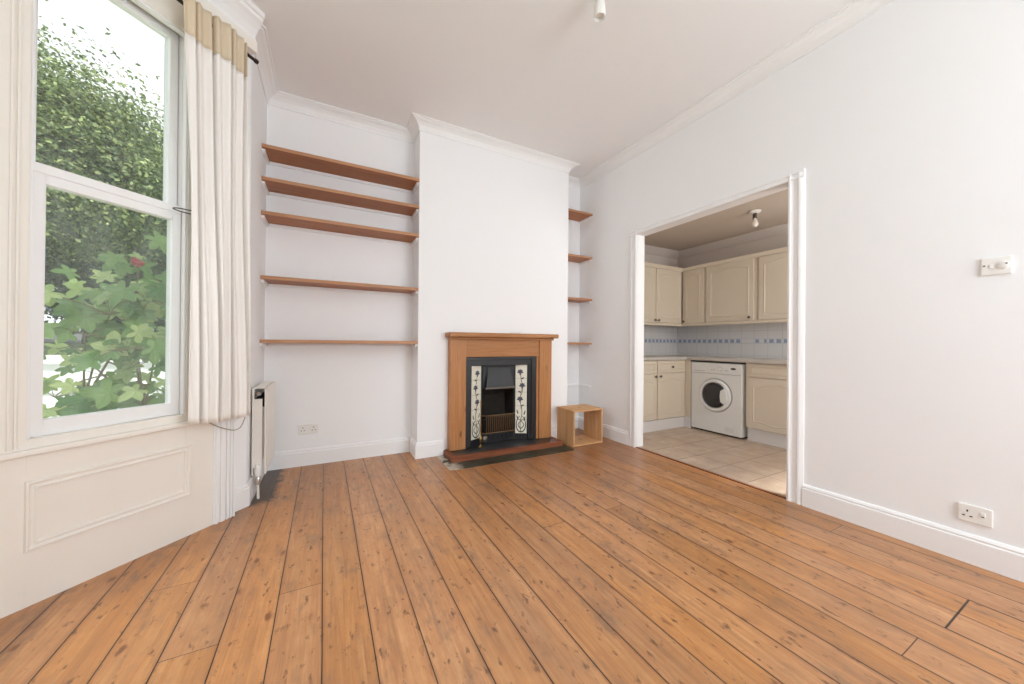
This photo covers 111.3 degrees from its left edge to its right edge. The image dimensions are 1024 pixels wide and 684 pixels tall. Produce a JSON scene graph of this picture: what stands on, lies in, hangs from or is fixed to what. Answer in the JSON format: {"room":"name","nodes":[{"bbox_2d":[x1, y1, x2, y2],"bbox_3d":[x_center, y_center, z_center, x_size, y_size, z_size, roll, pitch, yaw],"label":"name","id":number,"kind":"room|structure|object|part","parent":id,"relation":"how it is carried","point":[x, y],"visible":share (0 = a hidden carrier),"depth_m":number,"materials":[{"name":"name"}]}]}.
{"room":"living room","nodes":[
{"label":"living room","id":0,"kind":"room"},
{"bbox_2d":[235,57,249,487],"bbox_3d":[-1.864,-0.485,1.737,0.100,3.030,1.018,0,0,17],"label":"wall","id":1,"kind":"structure","parent":0,"point":[240,467],"depth_m":2.18,"materials":[{"name":"white paint"}]},
{"bbox_2d":[0,0,264,618],"bbox_3d":[-1.830,-0.484,1.703,0.352,3.032,0.990,0,0,17],"label":"window","id":2,"kind":"structure","parent":1,"relation":"in","point":[84,496],"depth_m":1.50,"materials":[{"name":"beige paint"}]},
{"bbox_3d":[-1.811,0.430,1.615,0.072,0.024,0.753,0,0,17],"label":"sill","id":3,"kind":"part","parent":2,"relation":"part of","materials":[{"name":"beige paint"}]},
{"bbox_3d":[-1.848,-0.152,1.619,0.041,1.066,0.498,0,0,17],"label":"sash","id":4,"kind":"part","parent":2,"relation":"part of","materials":[{"name":"white paint"}]},
{"bbox_3d":[-1.886,-1.159,1.637,0.043,1.002,0.512,0,0,17],"label":"sash","id":5,"kind":"part","parent":2,"relation":"part of","materials":[{"name":"white paint"}]},
{"bbox_3d":[-1.841,-0.696,1.620,0.047,0.039,0.498,0,0,17],"label":"meeting rail","id":6,"kind":"part","parent":2,"relation":"part of","materials":[{"name":"white paint"}]},
{"bbox_3d":[-1.793,0.678,1.609,0.013,0.272,0.551,0,0,17],"label":"panel moulding","id":7,"kind":"part","parent":2,"relation":"part of","materials":[{"name":"beige paint"}]},
{"bbox_2d":[173,207,190,214],"bbox_3d":[-1.669,-0.674,1.825,0.073,0.014,0.162,0,0,17],"label":"hoop","id":8,"kind":"object","parent":2,"relation":"attached to","point":[173,207],"visible":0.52,"depth_m":1.78},
{"bbox_2d":[183,0,250,423],"bbox_3d":[-1.604,-0.652,1.893,0.114,2.168,0.347,0,0,11],"label":"curtain","id":9,"kind":"object","parent":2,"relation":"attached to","point":[216,56],"visible":1,"depth_m":1.87,"materials":[{"name":"beige fabric"}]},
{"bbox_2d":[177,0,258,63],"bbox_3d":[-1.704,-1.691,1.681,0.109,0.059,0.930,0,0,17],"label":"curtain rod","id":10,"kind":"object","parent":2,"relation":"attached to","point":[255,60],"visible":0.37,"depth_m":2.07,"materials":[{"name":"brown metal"}]},
{"bbox_2d":[210,401,251,430],"bbox_3d":[-1.637,0.440,2.045,0.012,0.160,0.231,0,0,17],"label":"cable","id":11,"kind":"object","parent":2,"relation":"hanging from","point":[251,401],"visible":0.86,"depth_m":2.04,"materials":[{"name":"grey plastic"}]},
{"bbox_3d":[-1.718,-1.918,1.676,0.142,0.162,0.990,0,0,17],"label":"bay cornice","id":12,"kind":"part","parent":2,"relation":"part of","materials":[{"name":"paint"}]},
{"bbox_2d":[246,55,266,482],"bbox_3d":[-1.916,-0.483,2.557,0.120,3.030,0.750,1,0,-28],"label":"wall","id":13,"kind":"structure","parent":0,"point":[258,104],"depth_m":2.44,"materials":[{"name":"white paint"}]},
{"bbox_2d":[235,457,263,511],"bbox_3d":[-1.834,0.962,2.466,0.075,0.140,0.749,1,0,-28],"label":"baseboard","id":14,"kind":"structure","parent":13,"relation":"attached to","point":[244,494],"depth_m":2.19,"materials":[{"name":"white paint"}]},
{"bbox_2d":[251,381,274,498],"bbox_3d":[-1.776,0.666,2.499,0.093,0.734,0.466,1,0,-28],"label":"radiator","id":15,"kind":"object","parent":13,"relation":"attached to","point":[263,394],"visible":1,"depth_m":2.34,"materials":[{"name":"metal"}]},
{"bbox_3d":[-1.810,0.593,2.498,0.012,0.578,0.435,1,0,-28],"label":"panel","id":16,"kind":"part","parent":15,"relation":"part of","materials":[{"name":"metal"}]},
{"bbox_2d":[255,381,272,388],"bbox_3d":[-1.776,0.305,2.515,0.053,0.011,0.415,1,0,-28],"label":"grille","id":17,"kind":"object","parent":15,"relation":"attached to","point":[267,384],"depth_m":2.46,"materials":[{"name":"white metal"}]},
{"bbox_3d":[-1.749,0.594,2.530,0.012,0.578,0.435,1,0,-28],"label":"panel","id":18,"kind":"part","parent":15,"relation":"part of","materials":[{"name":"metal"}]},
{"bbox_2d":[264,105,413,451],"bbox_3d":[-1.449,-0.478,3.158,1.265,3.030,0.120,1,0,-28],"label":"wall","id":19,"kind":"structure","parent":0,"point":[354,394],"depth_m":3.05,"materials":[{"name":"white paint"}]},
{"bbox_2d":[298,423,317,434],"bbox_3d":[-1.713,0.731,2.944,0.146,0.086,0.014,1,0,-28],"label":"wall socket","id":20,"kind":"object","parent":19,"relation":"attached to","point":[311,428],"visible":1,"depth_m":2.94,"materials":[{"name":"beige plastic"}]},
{"bbox_2d":[260,275,417,296],"bbox_3d":[-1.409,-0.464,2.973,1.164,0.056,0.240,1,0,-28],"label":"wall shelf","id":21,"kind":"object","parent":19,"relation":"attached to","point":[274,281],"visible":1,"depth_m":2.93,"materials":[{"name":"brown wood"}]},
{"bbox_2d":[260,339,417,346],"bbox_3d":[-1.413,0.014,2.972,1.164,0.056,0.240,1,0,-28],"label":"wall shelf","id":22,"kind":"object","parent":19,"relation":"attached to","point":[263,343],"visible":1,"depth_m":2.91,"materials":[{"name":"brown wood"}]},
{"bbox_2d":[261,176,418,219],"bbox_3d":[-1.403,-1.202,2.975,1.164,0.056,0.240,1,0,-28],"label":"wall shelf","id":23,"kind":"object","parent":19,"relation":"attached to","point":[271,186],"visible":1,"depth_m":2.94,"materials":[{"name":"brown wood"}]},
{"bbox_2d":[261,210,418,245],"bbox_3d":[-1.405,-0.947,2.975,1.164,0.056,0.240,1,0,-28],"label":"wall shelf","id":24,"kind":"object","parent":19,"relation":"attached to","point":[270,219],"visible":1,"depth_m":2.93,"materials":[{"name":"brown wood"}]},
{"bbox_2d":[262,143,418,194],"bbox_3d":[-1.401,-1.445,2.976,1.164,0.056,0.240,1,0,-28],"label":"wall shelf","id":25,"kind":"object","parent":19,"relation":"attached to","point":[273,155],"visible":1,"depth_m":2.94,"materials":[{"name":"brown wood"}]},
{"bbox_2d":[267,436,443,470],"bbox_3d":[-1.302,0.968,3.023,1.385,0.140,0.260,1,0,-28],"label":"baseboard","id":26,"kind":"structure","parent":19,"relation":"attached to","point":[342,452],"depth_m":3.10,"materials":[{"name":"white paint"}]},
{"bbox_2d":[412,131,568,449],"bbox_3d":[-0.173,-0.466,3.648,1.650,3.030,0.280,1,0,-28],"label":"wall","id":27,"kind":"structure","parent":0,"point":[490,253],"depth_m":3.41,"materials":[{"name":"white paint"}]},
{"bbox_2d":[0,418,1023,683],"bbox_3d":[1.066,1.112,1.551,5.850,0.122,5.450,1,0,-28],"label":"floor","id":28,"kind":"structure","parent":0,"point":[609,561],"depth_m":1.47,"materials":[{"name":"brown wood"}]},
{"bbox_2d":[443,436,562,462],"bbox_3d":[-0.105,1.025,3.485,1.175,0.048,0.455,1,0,-28],"label":"hearth","id":29,"kind":"object","parent":28,"relation":"on","point":[510,446],"visible":0.75,"depth_m":3.32,"materials":[{"name":"black stone"}]},
{"bbox_2d":[478,401,482,447],"bbox_3d":[-0.298,0.774,3.330,0.050,0.450,0.050,1,0,-28],"label":"fire poker","id":30,"kind":"object","parent":29,"relation":"on","point":[480,436],"visible":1,"depth_m":3.33,"materials":[{"name":"gold metal"}]},
{"bbox_2d":[465,356,536,448],"bbox_3d":[-0.161,0.572,3.588,0.786,0.859,0.300,1,0,-28],"label":"fireplace insert","id":31,"kind":"object","parent":29,"relation":"on","point":[505,387],"visible":0.94,"depth_m":3.58,"materials":[{"name":"black metal"}]},
{"bbox_3d":[-0.347,0.583,3.380,0.004,0.706,0.131,0,0,37],"label":"tile panel","id":32,"kind":"part","parent":31,"relation":"part of","materials":[{"name":"white tile"}]},
{"bbox_3d":[-0.344,0.617,3.378,0.001,0.622,0.116,0,0,37],"label":"painted stem","id":33,"kind":"part","parent":31,"relation":"part of","materials":[{"name":"white tile"}]},
{"bbox_3d":[-0.262,0.956,3.435,0.068,0.068,0.019,1,0,-28],"label":"damper knob","id":34,"kind":"part","parent":31,"relation":"part of","materials":[{"name":"grey metal"}]},
{"bbox_3d":[-0.142,0.321,3.541,0.350,0.287,0.030,1,0,-28],"label":"canopy plate","id":35,"kind":"part","parent":31,"relation":"part of","materials":[{"name":"black metal"}]},
{"bbox_2d":[484,366,513,387],"bbox_3d":[-0.123,0.349,3.506,0.320,0.200,0.050,1,0,-28],"label":"hood","id":36,"kind":"object","parent":31,"relation":"attached to","point":[494,376],"depth_m":3.50,"materials":[{"name":"black metal"}]},
{"bbox_3d":[0.094,0.587,3.611,0.118,0.706,0.004,0,0,0],"label":"tile panel","id":37,"kind":"part","parent":31,"relation":"part of","materials":[{"name":"white tile"}]},
{"bbox_3d":[0.093,0.622,3.608,0.105,0.621,0.001,0,0,0],"label":"painted stem","id":38,"kind":"part","parent":31,"relation":"part of","materials":[{"name":"white tile"}]},
{"bbox_2d":[445,332,558,450],"bbox_3d":[-0.070,0.459,3.459,1.180,1.086,0.151,1,0,-28],"label":"fireplace surround","id":39,"kind":"object","parent":29,"relation":"on","point":[461,345],"visible":0.95,"depth_m":3.36,"materials":[{"name":"brown wood"}]},
{"bbox_3d":[-0.081,-0.031,3.476,1.128,0.022,0.109,1,0,-28],"label":"shelf moulding","id":40,"kind":"part","parent":39,"relation":"part of","materials":[{"name":"brown wood"}]},
{"bbox_2d":[445,332,558,337],"bbox_3d":[-0.065,-0.064,3.461,1.180,0.042,0.151,1,0,-28],"label":"mantel shelf","id":41,"kind":"object","parent":39,"relation":"attached to","point":[448,334],"depth_m":3.34,"materials":[{"name":"brown wood"}]},
{"bbox_3d":[0.248,0.576,3.674,0.025,0.857,0.067,1,0,-28],"label":"trim","id":42,"kind":"part","parent":39,"relation":"part of","materials":[{"name":"brown wood"}]},
{"bbox_2d":[437,444,573,469],"bbox_3d":[-0.034,1.048,3.307,1.265,0.003,0.414,1,0,-28],"label":"floor strip","id":43,"kind":"object","parent":28,"relation":"on","point":[546,451],"visible":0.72,"depth_m":3.14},
{"bbox_2d":[557,404,602,446],"bbox_3d":[0.718,0.876,3.721,0.383,0.362,0.293,1,0,-28],"label":"wooden crate","id":44,"kind":"object","parent":28,"relation":"on","point":[593,415],"visible":0.93,"depth_m":3.69,"materials":[{"name":"brown wood"}]},
{"bbox_2d":[643,360,691,432],"bbox_3d":[1.597,0.641,4.387,1.140,0.846,0.643,1,0,-28],"label":"base cabinet","id":45,"kind":"object","parent":28,"relation":"on","point":[667,388],"visible":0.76,"depth_m":4.26,"materials":[{"name":"beige wood"}]},
{"bbox_3d":[1.512,0.652,4.054,0.395,0.449,0.005,1,0,-28],"label":"panel moulding","id":46,"kind":"part","parent":45,"relation":"part of","materials":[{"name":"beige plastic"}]},
{"bbox_3d":[1.506,0.652,4.065,0.491,0.545,0.018,1,0,-28],"label":"door","id":47,"kind":"part","parent":45,"relation":"part of","materials":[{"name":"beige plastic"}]},
{"bbox_3d":[1.510,0.296,4.066,0.491,0.147,0.018,1,0,-28],"label":"drawer","id":48,"kind":"part","parent":45,"relation":"part of","materials":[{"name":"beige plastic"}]},
{"bbox_3d":[1.957,0.300,4.301,0.497,0.147,0.018,1,0,-28],"label":"drawer","id":49,"kind":"part","parent":45,"relation":"part of","materials":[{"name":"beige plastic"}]},
{"bbox_3d":[1.954,0.656,4.300,0.497,0.545,0.018,1,0,-28],"label":"door","id":50,"kind":"part","parent":45,"relation":"part of","materials":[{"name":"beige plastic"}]},
{"bbox_3d":[1.960,0.656,4.290,0.401,0.449,0.005,1,0,-28],"label":"panel moulding","id":51,"kind":"part","parent":45,"relation":"part of","materials":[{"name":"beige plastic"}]},
{"bbox_3d":[1.963,0.300,4.291,0.437,0.087,0.005,1,0,-28],"label":"panel moulding","id":52,"kind":"part","parent":45,"relation":"part of","materials":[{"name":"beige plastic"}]},
{"bbox_3d":[2.208,0.582,4.394,0.028,0.718,0.087,1,0,-28],"label":"corner post","id":53,"kind":"part","parent":45,"relation":"part of","materials":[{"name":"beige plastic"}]},
{"bbox_2d":[644,355,786,364],"bbox_3d":[2.292,0.203,3.669,1.706,0.036,2.561,1,0,-28],"label":"countertop","id":54,"kind":"structure","parent":45,"relation":"on","point":[646,357],"depth_m":4.07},
{"bbox_2d":[691,361,747,438],"bbox_3d":[2.586,0.658,4.200,0.593,0.826,0.597,1,0,-28],"label":"washing machine","id":55,"kind":"object","parent":28,"relation":"on","point":[718,399],"visible":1,"depth_m":4.02,"materials":[{"name":"white metal"}]},
{"bbox_3d":[2.278,0.304,4.245,0.004,0.090,0.195,1,0,-28],"label":"detergent drawer","id":56,"kind":"part","parent":55,"relation":"part of","materials":[{"name":"white plastic"}]},
{"bbox_3d":[2.345,0.619,4.067,0.042,0.298,0.298,1,0,-28],"label":"door glass","id":57,"kind":"part","parent":55,"relation":"part of","materials":[{"name":"grey glass"}]},
{"bbox_3d":[2.353,0.619,4.072,0.034,0.376,0.376,1,0,-28],"label":"round door","id":58,"kind":"part","parent":55,"relation":"part of","materials":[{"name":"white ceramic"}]},
{"bbox_3d":[2.375,0.306,4.089,0.023,0.122,0.595,1,0,-28],"label":"control panel","id":59,"kind":"part","parent":55,"relation":"part of","materials":[{"name":"white plastic"}]},
{"bbox_3d":[2.394,0.619,3.960,0.030,0.178,0.075,1,0,-28],"label":"door handle","id":60,"kind":"part","parent":55,"relation":"part of","materials":[{"name":"white plastic"}]},
{"bbox_2d":[746,363,786,448],"bbox_3d":[3.059,0.650,3.408,0.584,0.846,1.185,1,0,-28],"label":"base cabinet","id":61,"kind":"object","parent":28,"relation":"on","point":[766,384],"visible":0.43,"depth_m":3.62,"materials":[{"name":"beige wood"}]},
{"bbox_3d":[2.677,0.301,3.543,0.018,0.142,0.530,1,0,-28],"label":"drawer","id":62,"kind":"part","parent":61,"relation":"part of","materials":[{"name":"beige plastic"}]},
{"bbox_3d":[2.674,0.651,3.542,0.018,0.538,0.530,1,0,-28],"label":"door","id":63,"kind":"part","parent":61,"relation":"part of","materials":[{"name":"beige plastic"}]},
{"bbox_3d":[2.667,0.301,3.538,0.005,0.082,0.470,1,0,-28],"label":"panel moulding","id":64,"kind":"part","parent":61,"relation":"part of","materials":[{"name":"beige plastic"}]},
{"bbox_3d":[2.664,0.651,3.537,0.005,0.442,0.434,1,0,-28],"label":"panel moulding","id":65,"kind":"part","parent":61,"relation":"part of","materials":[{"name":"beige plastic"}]},
{"bbox_2d":[251,0,853,177],"bbox_3d":[0.314,-2.044,1.139,4.160,0.120,5.470,1,0,-28],"label":"ceiling","id":66,"kind":"structure","parent":0,"point":[544,76],"depth_m":2.44,"materials":[{"name":"paint"}]},
{"bbox_2d":[593,0,605,21],"bbox_3d":[0.492,-1.902,1.968,0.092,0.156,0.092,1,0,-28],"label":"ceiling lamp","id":67,"kind":"object","parent":66,"relation":"attached to","point":[599,14],"visible":1,"depth_m":1.95,"materials":[{"name":"white plastic"}]},
{"bbox_2d":[567,187,677,416],"bbox_3d":[1.457,-0.449,4.742,2.455,3.030,0.140,1,0,-28],"label":"wall","id":68,"kind":"structure","parent":0,"point":[574,194],"depth_m":4.30,"materials":[{"name":"white paint"}]},
{"bbox_2d":[567,342,591,345],"bbox_3d":[0.714,0.028,4.138,0.384,0.046,0.236,1,0,-28],"label":"wall shelf","id":69,"kind":"object","parent":68,"relation":"attached to","point":[575,343],"visible":0.61,"depth_m":4.05,"materials":[{"name":"brown wood"}]},
{"bbox_2d":[568,253,591,264],"bbox_3d":[0.722,-0.979,4.141,0.384,0.046,0.236,1,0,-28],"label":"wall shelf","id":70,"kind":"object","parent":68,"relation":"attached to","point":[580,259],"visible":0.56,"depth_m":4.12,"materials":[{"name":"brown wood"}]},
{"bbox_2d":[568,297,591,304],"bbox_3d":[0.718,-0.486,4.139,0.384,0.046,0.236,1,0,-28],"label":"wall shelf","id":71,"kind":"object","parent":68,"relation":"attached to","point":[579,301],"visible":0.53,"depth_m":4.09,"materials":[{"name":"brown wood"}]},
{"bbox_2d":[568,208,592,223],"bbox_3d":[0.727,-1.491,4.142,0.384,0.046,0.236,1,0,-28],"label":"wall shelf","id":72,"kind":"object","parent":68,"relation":"attached to","point":[575,215],"visible":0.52,"depth_m":4.12,"materials":[{"name":"brown wood"}]},
{"bbox_2d":[644,325,676,354],"bbox_3d":[1.677,-0.025,4.797,1.752,0.415,0.008,1,0,-28],"label":"tiled wall","id":73,"kind":"structure","parent":68,"relation":"attached to","point":[658,340],"depth_m":5.03,"materials":[{"name":"white tile"}]},
{"bbox_2d":[644,266,681,323],"bbox_3d":[1.788,-0.602,4.659,1.050,0.720,0.337,1,0,-28],"label":"upper cabinet","id":74,"kind":"object","parent":68,"relation":"attached to","point":[662,287],"visible":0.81,"depth_m":4.60,"materials":[{"name":"beige wood"}]},
{"bbox_3d":[1.636,-0.610,4.415,0.429,0.607,0.005,1,0,-28],"label":"panel moulding","id":75,"kind":"part","parent":74,"relation":"part of","materials":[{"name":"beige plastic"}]},
{"bbox_3d":[1.631,-0.610,4.426,0.525,0.703,0.018,1,0,-28],"label":"door","id":76,"kind":"part","parent":74,"relation":"part of","materials":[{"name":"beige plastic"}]},
{"bbox_3d":[2.089,-0.606,4.666,0.494,0.703,0.018,1,0,-28],"label":"door","id":77,"kind":"part","parent":74,"relation":"part of","materials":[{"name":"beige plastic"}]},
{"bbox_3d":[2.094,-0.606,4.656,0.398,0.607,0.005,1,0,-28],"label":"panel moulding","id":78,"kind":"part","parent":74,"relation":"part of","materials":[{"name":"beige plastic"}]},
{"bbox_2d":[644,319,786,326],"bbox_3d":[2.215,-0.234,3.869,1.118,0.034,1.588,1,0,-28],"label":"trim","id":79,"kind":"structure","parent":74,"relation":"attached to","point":[771,320],"depth_m":4.31,"materials":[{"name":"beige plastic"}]},
{"bbox_2d":[644,247,787,271],"bbox_3d":[2.217,-0.983,3.858,1.098,0.045,1.568,1,0,-28],"label":"crown molding","id":80,"kind":"structure","parent":74,"relation":"on","point":[784,249],"depth_m":4.32,"materials":[{"name":"beige wood"}]},
{"bbox_2d":[645,189,787,250],"bbox_3d":[2.450,-1.380,3.359,1.760,0.100,3.270,1,0,-28],"label":"ceiling","id":81,"kind":"structure","parent":0,"point":[735,221],"depth_m":3.98,"materials":[{"name":"paint"}]},
{"bbox_2d":[749,209,760,226],"bbox_3d":[2.465,-1.246,3.552,0.104,0.164,0.104,1,0,-28],"label":"ceiling lamp","id":82,"kind":"object","parent":81,"relation":"attached to","point":[755,212],"visible":1,"depth_m":3.54,"materials":[{"name":"white plastic"}]},
{"bbox_3d":[2.465,-1.211,3.551,0.060,0.094,0.060,1,0,-28],"label":"light bulb","id":83,"kind":"part","parent":82,"relation":"part of","materials":[{"name":"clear glass"}]},
{"bbox_2d":[677,233,787,361],"bbox_3d":[3.272,-0.172,3.793,0.120,2.500,3.270,1,0,-28],"label":"wall","id":84,"kind":"structure","parent":0,"point":[780,241],"depth_m":4.48,"materials":[{"name":"paint"}]},
{"bbox_2d":[682,268,705,323],"bbox_3d":[2.524,-0.596,4.714,0.337,0.720,0.334,1,0,-28],"label":"upper cabinet","id":85,"kind":"object","parent":84,"relation":"attached to","point":[693,281],"visible":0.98,"depth_m":4.62,"materials":[{"name":"beige wood"}]},
{"bbox_3d":[2.397,-0.603,4.644,0.005,0.607,0.196,1,0,-28],"label":"panel moulding","id":86,"kind":"part","parent":85,"relation":"part of","materials":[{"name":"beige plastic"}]},
{"bbox_2d":[677,322,786,358],"bbox_3d":[3.216,-0.015,3.759,0.008,0.415,3.262,1,0,-28],"label":"tiled wall","id":87,"kind":"structure","parent":84,"relation":"attached to","point":[760,340],"depth_m":4.46,"materials":[{"name":"white tile"}]},
{"bbox_2d":[706,258,757,322],"bbox_3d":[2.747,-0.595,4.291,0.337,0.720,0.614,1,0,-28],"label":"upper cabinet","id":88,"kind":"object","parent":84,"relation":"attached to","point":[731,288],"visible":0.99,"depth_m":4.19,"materials":[{"name":"beige wood"}]},
{"bbox_3d":[2.616,-0.603,4.228,0.005,0.607,0.464,1,0,-28],"label":"panel moulding","id":89,"kind":"part","parent":88,"relation":"part of","materials":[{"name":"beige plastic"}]},
{"bbox_2d":[758,252,787,319],"bbox_3d":[3.042,-0.594,3.751,0.316,0.720,0.610,1,0,-28],"label":"upper cabinet","id":90,"kind":"object","parent":84,"relation":"attached to","point":[772,269],"visible":0.48,"depth_m":3.81,"materials":[{"name":"beige wood"}]},
{"bbox_3d":[2.905,-0.602,3.678,0.005,0.607,0.474,1,0,-28],"label":"panel moulding","id":91,"kind":"part","parent":90,"relation":"part of","materials":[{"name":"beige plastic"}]},
{"bbox_2d":[578,0,1023,548],"bbox_3d":[2.054,-0.452,2.107,0.090,3.030,5.320,1,0,-28],"label":"wall","id":92,"kind":"structure","parent":0,"point":[905,127],"depth_m":1.93,"materials":[{"name":"white paint"}]},
{"bbox_2d":[254,0,895,189],"bbox_3d":[0.320,-1.940,1.126,3.920,0.088,5.200,1,0,-28],"label":"trim","id":93,"kind":"structure","parent":92,"relation":"attached to","point":[856,11],"depth_m":2.94,"materials":[{"name":"paint"}]},
{"bbox_2d":[567,384,590,386],"bbox_3d":[0.794,0.524,4.185,0.190,0.020,0.229,1,0,-28],"label":"batten","id":94,"kind":"object","parent":92,"relation":"attached to","point":[567,384],"visible":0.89,"depth_m":4.24,"materials":[{"name":"white paint"}]},
{"bbox_2d":[551,416,628,444],"bbox_3d":[0.730,0.987,3.817,0.638,0.140,0.825,1,0,-28],"label":"baseboard","id":95,"kind":"structure","parent":92,"relation":"attached to","point":[613,433],"depth_m":3.80,"materials":[{"name":"white paint"}]},
{"bbox_2d":[644,223,787,258],"bbox_3d":[2.450,-1.285,3.359,1.760,0.090,3.270,1,0,-28],"label":"trim","id":96,"kind":"structure","parent":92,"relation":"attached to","point":[780,229],"depth_m":4.60,"materials":[{"name":"paint"}]},
{"bbox_2d":[628,169,805,504],"bbox_3d":[1.596,-0.035,2.961,0.124,2.194,1.493,1,0,-28],"label":"door frame","id":97,"kind":"structure","parent":92,"relation":"in","point":[795,182],"depth_m":2.35,"materials":[{"name":"white paint"}]},
{"bbox_2d":[802,484,1023,582],"bbox_3d":[1.154,0.980,0.259,3.200,0.140,2.882,1,0,-28],"label":"baseboard","id":98,"kind":"structure","parent":92,"relation":"attached to","point":[1000,558],"depth_m":1.81,"materials":[{"name":"white paint"}]},
{"bbox_2d":[958,502,992,527],"bbox_3d":[2.211,0.826,1.672,0.015,0.084,0.103,1,0,-28],"label":"wall socket","id":99,"kind":"object","parent":92,"relation":"attached to","point":[966,512],"visible":1,"depth_m":1.67,"materials":[{"name":"beige plastic"}]},
{"bbox_2d":[981,255,1012,275],"bbox_3d":[2.246,-0.354,1.624,0.018,0.082,0.088,1,0,-28],"label":"light switch","id":100,"kind":"object","parent":92,"relation":"attached to","point":[1002,264],"visible":1,"depth_m":1.62,"materials":[{"name":"white plastic"}]},
{"label":"outside","id":101,"kind":"structure","parent":0,"visible":0},
{"bbox_2d":[44,332,93,354],"bbox_3d":[-54.004,-0.794,38.265,180.000,4.200,122.000,1,0,-28],"label":"ground","id":102,"kind":"structure","parent":101,"point":[74,345],"depth_m":13.88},
{"bbox_2d":[36,0,166,271],"bbox_3d":[-14.907,-4.609,9.149,13.047,10.116,10.181,1,0,-32],"label":"tree","id":103,"kind":"object","parent":102,"relation":"on","point":[85,136],"visible":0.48,"depth_m":9.32,"materials":[{"name":"green plant"}]},
{"bbox_2d":[43,355,164,417],"bbox_3d":[-7.016,0.857,1.510,17.000,1.500,1.400,1,0,-28],"label":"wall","id":104,"kind":"structure","parent":102,"relation":"on","point":[52,362],"depth_m":3.43,"materials":[{"name":"white paint"}]},
{"bbox_2d":[42,230,166,418],"bbox_3d":[-2.494,0.445,2.226,1.142,2.368,0.930,0,0,42],"label":"shrub","id":105,"kind":"object","parent":102,"relation":"on","point":[138,340],"visible":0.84,"depth_m":2.08,"materials":[{"name":"green plant"}]},
{"bbox_2d":[44,220,166,343],"bbox_3d":[-18.561,-3.626,16.268,12.004,7.721,8.846,0,0,-7],"label":"tree","id":106,"kind":"object","parent":102,"relation":"on","point":[56,279],"visible":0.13,"depth_m":14.83,"materials":[{"name":"green plant"}]},
{"bbox_2d":[56,292,165,333],"bbox_3d":[-40.544,-2.985,34.290,50.520,4.888,4.321,1,0,-28],"label":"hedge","id":107,"kind":"object","parent":102,"relation":"on","point":[81,331],"visible":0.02,"depth_m":35.55,"materials":[{"name":"green plant"}]},
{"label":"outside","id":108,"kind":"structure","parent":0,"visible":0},
{"bbox_2d":[44,334,164,342],"bbox_3d":[-29.794,-0.360,24.443,90.000,0.661,23.000,1,0,-28],"label":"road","id":109,"kind":"structure","parent":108,"point":[79,336],"depth_m":19.00,"materials":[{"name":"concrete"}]},
{"bbox_2d":[44,306,63,318],"bbox_3d":[-35.243,-1.737,25.086,1.962,2.450,4.900,0,0,2],"label":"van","id":110,"kind":"object","parent":109,"relation":"on","point":[50,309],"visible":0.02,"depth_m":25.92,"materials":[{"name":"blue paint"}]},
{"bbox_2d":[44,315,80,334],"bbox_3d":[-31.015,-1.084,22.569,4.320,1.440,1.782,0,0,-3],"label":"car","id":111,"kind":"object","parent":109,"relation":"on","point":[45,316],"visible":0.05,"depth_m":22.92,"materials":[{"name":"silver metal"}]}
]}

